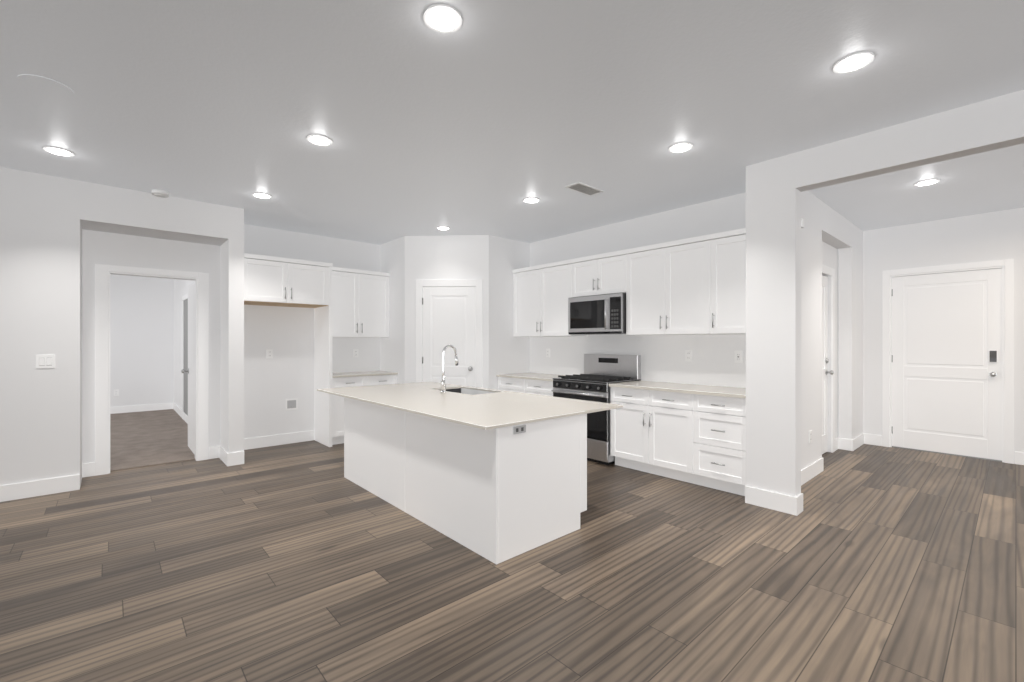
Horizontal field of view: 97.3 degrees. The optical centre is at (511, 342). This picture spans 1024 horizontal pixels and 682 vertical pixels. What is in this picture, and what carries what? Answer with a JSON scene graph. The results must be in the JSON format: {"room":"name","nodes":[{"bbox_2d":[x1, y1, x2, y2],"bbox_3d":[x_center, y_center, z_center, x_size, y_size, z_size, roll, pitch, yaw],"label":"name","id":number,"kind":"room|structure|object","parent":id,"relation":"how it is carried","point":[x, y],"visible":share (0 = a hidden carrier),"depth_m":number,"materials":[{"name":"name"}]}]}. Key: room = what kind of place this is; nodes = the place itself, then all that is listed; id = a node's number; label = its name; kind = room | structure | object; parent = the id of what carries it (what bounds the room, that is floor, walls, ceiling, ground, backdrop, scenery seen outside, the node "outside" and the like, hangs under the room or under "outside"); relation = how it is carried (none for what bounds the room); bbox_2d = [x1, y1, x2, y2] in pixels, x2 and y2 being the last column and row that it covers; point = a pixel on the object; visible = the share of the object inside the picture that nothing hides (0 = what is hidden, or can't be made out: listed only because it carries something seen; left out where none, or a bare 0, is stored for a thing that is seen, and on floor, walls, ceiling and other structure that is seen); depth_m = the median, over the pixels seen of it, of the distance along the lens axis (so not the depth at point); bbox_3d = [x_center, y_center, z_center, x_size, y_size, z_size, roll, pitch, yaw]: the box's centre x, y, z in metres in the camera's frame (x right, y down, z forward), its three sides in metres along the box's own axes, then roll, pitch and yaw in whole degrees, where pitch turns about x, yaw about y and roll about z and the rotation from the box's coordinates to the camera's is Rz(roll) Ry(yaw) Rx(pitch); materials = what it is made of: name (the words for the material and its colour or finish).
{"room":"kitchen","nodes":[
{"label":"kitchen","id":0,"kind":"room"},
{"bbox_2d":[0,167,228,486],"bbox_3d":[-5.002,-0.068,3.623,4.573,2.835,0.610,0,0,-42],"label":"wall","id":1,"kind":"structure","parent":0,"point":[60,237],"depth_m":4.08,"materials":[{"name":"white paint"}]},
{"bbox_2d":[0,474,79,501],"bbox_3d":[-5.231,1.280,3.000,3.400,0.140,0.015,0,0,-42],"label":"baseboard","id":2,"kind":"structure","parent":1,"relation":"attached to","point":[21,490],"depth_m":3.96,"materials":[{"name":"white paint"}]},
{"bbox_2d":[36,355,54,368],"bbox_3d":[-4.129,0.170,3.988,0.118,0.120,0.009,0,0,-42],"label":"light switch","id":3,"kind":"object","parent":1,"relation":"attached to","point":[45,361],"visible":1,"depth_m":3.99,"materials":[{"name":"white plastic"}]},
{"bbox_2d":[82,462,94,477],"bbox_3d":[-4.254,1.280,4.530,0.097,0.140,0.015,0,0,-42],"label":"baseboard","id":4,"kind":"structure","parent":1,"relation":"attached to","point":[88,469],"depth_m":4.52,"materials":[{"name":"white paint"}]},
{"bbox_2d":[95,264,208,475],"bbox_3d":[-3.901,0.278,4.924,0.960,2.145,0.138,0,0,-42],"label":"door frame","id":5,"kind":"structure","parent":1,"relation":"attached to","point":[102,368],"depth_m":4.70,"materials":[{"name":"white paint"}]},
{"bbox_2d":[181,283,194,454],"bbox_3d":[-3.914,0.314,5.540,0.187,2.048,0.782,0,0,-42],"label":"door","id":6,"kind":"structure","parent":1,"relation":"in","point":[190,370],"depth_m":5.56,"materials":[{"name":"white paint"}]},
{"bbox_2d":[209,446,218,458],"bbox_3d":[-3.463,1.280,5.237,0.098,0.140,0.015,0,0,-42],"label":"baseboard","id":7,"kind":"structure","parent":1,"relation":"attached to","point":[213,452],"depth_m":5.23,"materials":[{"name":"white paint"}]},
{"bbox_2d":[110,274,173,406],"bbox_3d":[-8.222,-0.068,7.901,3.673,2.835,0.140,0,0,-42],"label":"wall","id":8,"kind":"structure","parent":0,"point":[141,340],"depth_m":8.74,"materials":[{"name":"white paint"}]},
{"bbox_2d":[114,389,118,395],"bbox_3d":[-7.455,0.950,8.488,0.075,0.120,0.008,0,0,-42],"label":"outlet","id":9,"kind":"object","parent":8,"relation":"attached to","point":[116,392],"visible":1,"depth_m":8.49,"materials":[{"name":"white plastic"}]},
{"bbox_2d":[110,402,173,413],"bbox_3d":[-8.096,1.280,7.909,3.473,0.140,0.015,0,0,-42],"label":"baseboard","id":10,"kind":"structure","parent":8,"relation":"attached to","point":[138,408],"depth_m":8.71,"materials":[{"name":"white paint"}]},
{"bbox_2d":[110,409,194,471],"bbox_3d":[-6.435,1.344,6.051,3.473,0.012,5.000,0,0,-42],"label":"bedroom floor","id":11,"kind":"structure","parent":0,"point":[147,438],"depth_m":6.20,"materials":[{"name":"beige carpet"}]},
{"bbox_2d":[174,206,243,452],"bbox_3d":[-4.942,-0.068,7.097,0.147,2.835,5.710,0,0,-42],"label":"wall","id":12,"kind":"structure","parent":0,"point":[232,344],"depth_m":5.00,"materials":[{"name":"white paint"}]},
{"bbox_2d":[173,403,187,423],"bbox_3d":[-5.479,1.280,7.577,0.015,0.140,4.000,0,0,-42],"label":"baseboard","id":13,"kind":"structure","parent":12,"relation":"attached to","point":[177,409],"depth_m":8.12,"materials":[{"name":"white paint"}]},
{"bbox_2d":[182,293,187,418],"bbox_3d":[-5.447,0.275,7.537,0.020,2.150,1.000,0,0,-42],"label":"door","id":14,"kind":"structure","parent":12,"relation":"attached to","point":[185,353],"depth_m":7.64,"materials":[{"name":"white paint"}]},
{"bbox_2d":[219,446,243,465],"bbox_3d":[-3.203,1.280,5.141,0.162,0.140,0.505,0,0,-42],"label":"baseboard","id":15,"kind":"structure","parent":12,"relation":"attached to","point":[230,459],"depth_m":4.97,"materials":[{"name":"white paint"}]},
{"bbox_2d":[244,224,379,438],"bbox_3d":[-2.131,-0.068,6.854,3.720,2.835,0.140,0,0,-42],"label":"wall","id":16,"kind":"structure","parent":0,"point":[282,375],"depth_m":6.01,"materials":[{"name":"white paint"}]},
{"bbox_2d":[266,349,272,358],"bbox_3d":[-3.145,0.150,5.848,0.075,0.120,0.008,0,0,-42],"label":"outlet","id":17,"kind":"object","parent":16,"relation":"attached to","point":[269,353],"visible":1,"depth_m":5.84,"materials":[{"name":"white plastic"}]},
{"bbox_2d":[244,430,313,449],"bbox_3d":[-3.097,1.280,5.887,0.990,0.140,0.015,0,0,-42],"label":"baseboard","id":18,"kind":"structure","parent":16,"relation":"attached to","point":[273,440],"depth_m":5.91,"materials":[{"name":"white paint"}]},
{"bbox_2d":[286,398,297,409],"bbox_3d":[-2.942,0.830,6.021,0.150,0.150,0.022,0,0,-42],"label":"box","id":19,"kind":"object","parent":16,"relation":"attached to","point":[291,404],"visible":1,"depth_m":6.03,"materials":[{"name":"white plastic"}]},
{"bbox_2d":[353,349,357,356],"bbox_3d":[-2.290,0.160,6.612,0.075,0.120,0.008,0,0,-42],"label":"outlet back splash","id":20,"kind":"object","parent":16,"relation":"attached to","point":[355,352],"visible":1,"depth_m":6.61,"materials":[{"name":"white plastic"}]},
{"bbox_2d":[332,267,389,337],"bbox_3d":[-2.240,-0.545,6.427,0.921,0.950,0.348,0,0,-42],"label":"upper cabinet","id":21,"kind":"object","parent":16,"relation":"attached to","point":[360,303],"visible":0.85,"depth_m":6.33,"materials":[{"name":"white wood"}]},
{"bbox_2d":[380,235,529,389],"bbox_3d":[-0.873,-0.068,6.810,1.621,2.835,1.602,0,0,-42],"label":"wall","id":22,"kind":"structure","parent":0,"point":[491,261],"depth_m":6.30,"materials":[{"name":"white paint"}]},
{"bbox_2d":[422,287,475,386],"bbox_3d":[-0.878,0.284,6.207,0.749,2.108,0.098,0,0,3],"label":"pantry door","id":23,"kind":"structure","parent":22,"relation":"in","point":[449,315],"depth_m":6.24,"materials":[{"name":"white paint"}]},
{"bbox_2d":[416,279,482,387],"bbox_3d":[-0.911,0.240,6.245,1.181,2.219,0.031,0,0,3],"label":"door frame","id":24,"kind":"structure","parent":22,"relation":"attached to","point":[421,284],"depth_m":6.22,"materials":[{"name":"white paint"}]},
{"bbox_2d":[0,440,1023,681],"bbox_3d":[-0.862,1.375,3.589,15.500,0.050,18.500,0,0,-42],"label":"floor","id":25,"kind":"structure","parent":0,"point":[306,561],"depth_m":2.53,"materials":[{"name":"brown wood"}]},
{"bbox_2d":[244,253,332,446],"bbox_3d":[-2.882,0.165,5.680,1.028,2.370,0.606,0,0,-42],"label":"tall cabinet","id":26,"kind":"object","parent":25,"relation":"on","point":[277,281],"visible":0.94,"depth_m":5.68,"materials":[{"name":"white wood"}]},
{"bbox_2d":[332,371,397,444],"bbox_3d":[-2.161,0.890,6.340,0.921,0.920,0.582,0,0,-42],"label":"base cabinet","id":27,"kind":"object","parent":25,"relation":"on","point":[353,379],"visible":0.31,"depth_m":5.99,"materials":[{"name":"white wood"}]},
{"bbox_2d":[317,345,622,564],"bbox_3d":[-0.604,0.686,4.216,1.400,1.328,2.910,0,0,-42],"label":"kitchen island","id":28,"kind":"object","parent":25,"relation":"on","point":[495,476],"visible":1,"depth_m":3.18,"materials":[{"name":"white wood"}]},
{"bbox_2d":[496,372,565,395],"bbox_3d":[0.381,0.900,6.125,0.662,0.900,1.083,0,0,-42],"label":"base cabinet","id":29,"kind":"object","parent":25,"relation":"on","point":[536,383],"visible":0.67,"depth_m":5.93,"materials":[{"name":"white wood"}]},
{"bbox_2d":[551,354,640,464],"bbox_3d":[0.990,0.750,5.392,0.717,1.200,0.808,0,0,-42],"label":"gas range","id":30,"kind":"object","parent":25,"relation":"on","point":[602,372],"visible":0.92,"depth_m":5.18,"materials":[{"name":"silver metal"}]},
{"bbox_2d":[609,380,708,483],"bbox_3d":[1.615,0.915,4.773,0.625,0.870,0.934,0,0,-42],"label":"base cabinet","id":31,"kind":"object","parent":25,"relation":"on","point":[692,433],"depth_m":4.53,"materials":[{"name":"white wood"}]},
{"bbox_2d":[693,388,745,495],"bbox_3d":[2.070,0.915,4.264,0.625,0.870,0.552,0,0,-42],"label":"base cabinet","id":32,"kind":"object","parent":25,"relation":"on","point":[719,414],"depth_m":4.04,"materials":[{"name":"white wood"}]},
{"bbox_2d":[0,0,1023,244],"bbox_3d":[-0.862,-1.510,3.589,15.500,0.050,18.500,0,0,-42],"label":"ceiling","id":33,"kind":"structure","parent":0,"point":[488,116],"depth_m":2.78,"materials":[{"name":"grey paint"}]},
{"bbox_2d":[17,74,73,97],"bbox_3d":[-2.694,-1.482,2.608,0.230,0.006,0.230,0,0,-42],"label":"ceiling speaker","id":34,"kind":"object","parent":33,"relation":"attached to","point":[44,85],"visible":1,"depth_m":2.60,"materials":[{"name":"grey paint"}]},
{"bbox_2d":[43,146,74,156],"bbox_3d":[-3.515,-1.480,3.497,0.176,0.010,0.176,0,0,-42],"label":"recessed light","id":35,"kind":"object","parent":33,"relation":"in","point":[58,151],"visible":0.98,"depth_m":3.48,"materials":[{"name":"white paint"}]},
{"bbox_2d":[152,189,168,197],"bbox_3d":[-3.465,-1.463,4.441,0.136,0.044,0.136,0,0,-42],"label":"smoke detector","id":36,"kind":"object","parent":33,"relation":"attached to","point":[160,193],"visible":1,"depth_m":4.41,"materials":[{"name":"white plastic"}]},
{"bbox_2d":[252,192,271,198],"bbox_3d":[-2.522,-1.480,4.546,0.176,0.010,0.176,0,0,-42],"label":"recessed light","id":37,"kind":"object","parent":33,"relation":"in","point":[261,195],"visible":0.96,"depth_m":4.53,"materials":[{"name":"white paint"}]},
{"bbox_2d":[307,134,332,145],"bbox_3d":[-1.409,-1.480,3.301,0.176,0.010,0.176,0,0,-42],"label":"recessed light","id":38,"kind":"object","parent":33,"relation":"in","point":[319,140],"visible":1,"depth_m":3.29,"materials":[{"name":"white paint"}]},
{"bbox_2d":[423,4,461,32],"bbox_3d":[-0.317,-1.480,2.064,0.176,0.010,0.176,0,0,-42],"label":"recessed light","id":39,"kind":"object","parent":33,"relation":"in","point":[442,18],"visible":1,"depth_m":2.05,"materials":[{"name":"white paint"}]},
{"bbox_2d":[436,226,449,229],"bbox_3d":[-0.891,-1.480,5.843,0.176,0.010,0.176,0,0,-42],"label":"recessed light","id":40,"kind":"object","parent":33,"relation":"in","point":[443,228],"visible":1,"depth_m":5.83,"materials":[{"name":"white paint"}]},
{"bbox_2d":[523,197,539,202],"bbox_3d":[0.202,-1.480,4.695,0.176,0.010,0.176,0,0,-42],"label":"recessed light","id":41,"kind":"object","parent":33,"relation":"in","point":[531,200],"visible":1,"depth_m":4.69,"materials":[{"name":"white paint"}]},
{"bbox_2d":[566,182,603,195],"bbox_3d":[0.704,-1.480,4.359,0.380,0.010,0.170,0,0,-42],"label":"ceiling vent","id":42,"kind":"object","parent":33,"relation":"in","point":[584,188],"visible":1,"depth_m":4.35,"materials":[{"name":"white metal"}]},
{"bbox_2d":[668,142,692,152],"bbox_3d":[1.282,-1.480,3.427,0.176,0.010,0.176,0,0,-42],"label":"recessed light","id":43,"kind":"object","parent":33,"relation":"in","point":[680,147],"visible":0.98,"depth_m":3.41,"materials":[{"name":"white paint"}]},
{"bbox_2d":[833,51,873,73],"bbox_3d":[1.808,-1.480,2.388,0.176,0.010,0.176,0,0,-42],"label":"recessed light","id":44,"kind":"object","parent":33,"relation":"in","point":[853,62],"visible":1,"depth_m":2.38,"materials":[{"name":"white paint"}]},
{"bbox_2d":[914,179,939,185],"bbox_3d":[3.845,-1.480,4.176,0.176,0.010,0.176,0,0,-42],"label":"recessed light","id":45,"kind":"object","parent":33,"relation":"in","point":[927,182],"visible":1,"depth_m":4.16,"materials":[{"name":"white paint"}]},
{"bbox_2d":[530,192,745,387],"bbox_3d":[0.903,-0.068,6.146,0.140,2.835,4.960,0,0,-42],"label":"wall","id":46,"kind":"structure","parent":0,"point":[712,362],"depth_m":5.19,"materials":[{"name":"white paint"}]},
{"bbox_2d":[513,259,587,335],"bbox_3d":[0.509,-0.565,6.227,0.335,0.970,1.103,0,0,-42],"label":"upper cabinet","id":47,"kind":"object","parent":46,"relation":"attached to","point":[541,293],"depth_m":6.07,"materials":[{"name":"white wood"}]},
{"bbox_2d":[573,250,624,296],"bbox_3d":[1.146,-0.807,5.515,0.335,0.485,0.808,0,0,-42],"label":"upper cabinet","id":48,"kind":"object","parent":46,"relation":"attached to","point":[600,274],"depth_m":5.37,"materials":[{"name":"white wood"}]},
{"bbox_2d":[568,293,625,334],"bbox_3d":[1.104,-0.329,5.477,0.449,0.459,0.803,0,0,-42],"label":"over-the-range microwave","id":49,"kind":"object","parent":48,"relation":"attached to","point":[598,314],"visible":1,"depth_m":5.32,"materials":[{"name":"silver metal"}]},
{"bbox_2d":[625,233,716,335],"bbox_3d":[1.754,-0.565,4.835,0.335,0.970,1.017,0,0,-42],"label":"upper cabinet","id":50,"kind":"object","parent":46,"relation":"attached to","point":[693,286],"depth_m":4.68,"materials":[{"name":"white wood"}]},
{"bbox_2d":[685,350,691,360],"bbox_3d":[1.920,0.145,4.897,0.008,0.120,0.075,0,0,-42],"label":"electrical outlet","id":51,"kind":"object","parent":46,"relation":"attached to","point":[688,355],"visible":1,"depth_m":4.90,"materials":[{"name":"white plastic"}]},
{"bbox_2d":[717,228,745,334],"bbox_3d":[2.188,-0.565,4.350,0.335,0.970,0.524,0,0,-42],"label":"upper cabinet","id":52,"kind":"object","parent":46,"relation":"attached to","point":[731,245],"depth_m":4.24,"materials":[{"name":"white wood"}]},
{"bbox_2d":[735,351,742,362],"bbox_3d":[2.267,0.145,4.510,0.008,0.120,0.075,0,0,-42],"label":"outlet","id":53,"kind":"object","parent":46,"relation":"attached to","point":[738,356],"visible":1,"depth_m":4.50,"materials":[{"name":"white plastic"}]},
{"bbox_2d":[746,153,800,496],"bbox_3d":[2.146,-0.068,3.710,0.135,2.835,0.370,0,0,-42],"label":"column","id":54,"kind":"structure","parent":0,"point":[773,328],"depth_m":3.64,"materials":[{"name":"white paint"}]},
{"bbox_2d":[745,486,802,515],"bbox_3d":[2.147,1.280,3.700,0.154,0.140,0.385,0,0,-42],"label":"baseboard","id":55,"kind":"structure","parent":54,"relation":"attached to","point":[788,504],"depth_m":3.62,"materials":[{"name":"white paint"}]},
{"bbox_2d":[801,191,862,469],"bbox_3d":[3.342,-0.068,4.994,3.360,2.835,0.270,0,0,-42],"label":"wall","id":56,"kind":"structure","parent":0,"point":[831,237],"depth_m":5.39,"materials":[{"name":"white paint"}]},
{"bbox_2d":[809,430,811,442],"bbox_3d":[2.958,0.936,4.463,0.075,0.120,0.008,0,0,-42],"label":"outlet","id":57,"kind":"object","parent":56,"relation":"attached to","point":[810,436],"visible":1,"depth_m":4.45,"materials":[{"name":"white plastic"}]},
{"bbox_2d":[801,458,823,485],"bbox_3d":[2.725,1.280,4.251,1.449,0.140,0.015,0,0,-42],"label":"baseboard","id":58,"kind":"structure","parent":56,"relation":"attached to","point":[812,470],"depth_m":4.47,"materials":[{"name":"white paint"}]},
{"bbox_2d":[822,275,833,453],"bbox_3d":[3.566,0.269,5.230,0.872,2.138,0.116,0,0,-42],"label":"entry door","id":59,"kind":"structure","parent":56,"relation":"in","point":[825,362],"depth_m":5.46,"materials":[{"name":"white paint"}]},
{"bbox_2d":[822,264,834,452],"bbox_3d":[3.584,0.223,5.218,1.070,2.255,0.018,0,0,-42],"label":"door frame","id":60,"kind":"structure","parent":56,"relation":"attached to","point":[827,270],"depth_m":5.51,"materials":[{"name":"white paint"}]},
{"bbox_2d":[835,438,837,450],"bbox_3d":[4.051,1.280,5.638,0.195,0.140,0.015,0,0,-42],"label":"baseboard","id":61,"kind":"structure","parent":56,"relation":"attached to","point":[836,443],"depth_m":5.63,"materials":[{"name":"white paint"}]},
{"bbox_2d":[838,438,851,450],"bbox_3d":[4.174,1.280,5.657,0.015,0.140,0.150,0,0,-42],"label":"baseboard","id":62,"kind":"object","parent":56,"relation":"attached to","point":[844,444],"visible":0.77,"depth_m":5.64,"materials":[{"name":"white paint"}]},
{"bbox_2d":[852,433,863,450],"bbox_3d":[4.451,1.280,5.794,0.610,0.140,0.015,0,0,-42],"label":"baseboard","id":63,"kind":"structure","parent":56,"relation":"attached to","point":[857,441],"depth_m":5.76,"materials":[{"name":"white paint"}]},
{"bbox_2d":[796,90,1023,191],"bbox_3d":[4.319,-1.347,1.279,0.135,0.277,6.150,0,0,-42],"label":"header beam","id":64,"kind":"structure","parent":0,"point":[995,123],"depth_m":3.00,"materials":[{"name":"white paint"}]},
{"bbox_2d":[863,207,1023,463],"bbox_3d":[6.810,-0.068,3.741,0.140,2.835,6.500,0,0,-42],"label":"wall","id":65,"kind":"structure","parent":0,"point":[996,235],"depth_m":5.49,"materials":[{"name":"white paint"}]},
{"bbox_2d":[864,433,881,445],"bbox_3d":[4.746,1.280,5.933,0.015,0.140,0.200,0,0,-42],"label":"baseboard","id":66,"kind":"structure","parent":65,"relation":"attached to","point":[871,439],"depth_m":5.92,"materials":[{"name":"white paint"}]},
{"bbox_2d":[892,268,1001,460],"bbox_3d":[5.208,0.249,5.449,0.121,2.178,0.975,0,0,-42],"label":"entry door","id":67,"kind":"structure","parent":65,"relation":"in","point":[946,362],"depth_m":5.42,"materials":[{"name":"white paint"}]},
{"bbox_2d":[882,259,1013,463],"bbox_3d":[5.247,0.210,5.476,0.158,2.280,1.140,0,0,-42],"label":"door frame","id":68,"kind":"structure","parent":65,"relation":"attached to","point":[1006,266],"depth_m":5.17,"materials":[{"name":"white paint"}]},
{"bbox_2d":[1015,451,1023,464],"bbox_3d":[7.248,1.280,3.134,0.015,0.140,5.010,0,0,-42],"label":"baseboard","id":69,"kind":"structure","parent":65,"relation":"attached to","point":[1019,458],"depth_m":4.97,"materials":[{"name":"white paint"}]}
]}

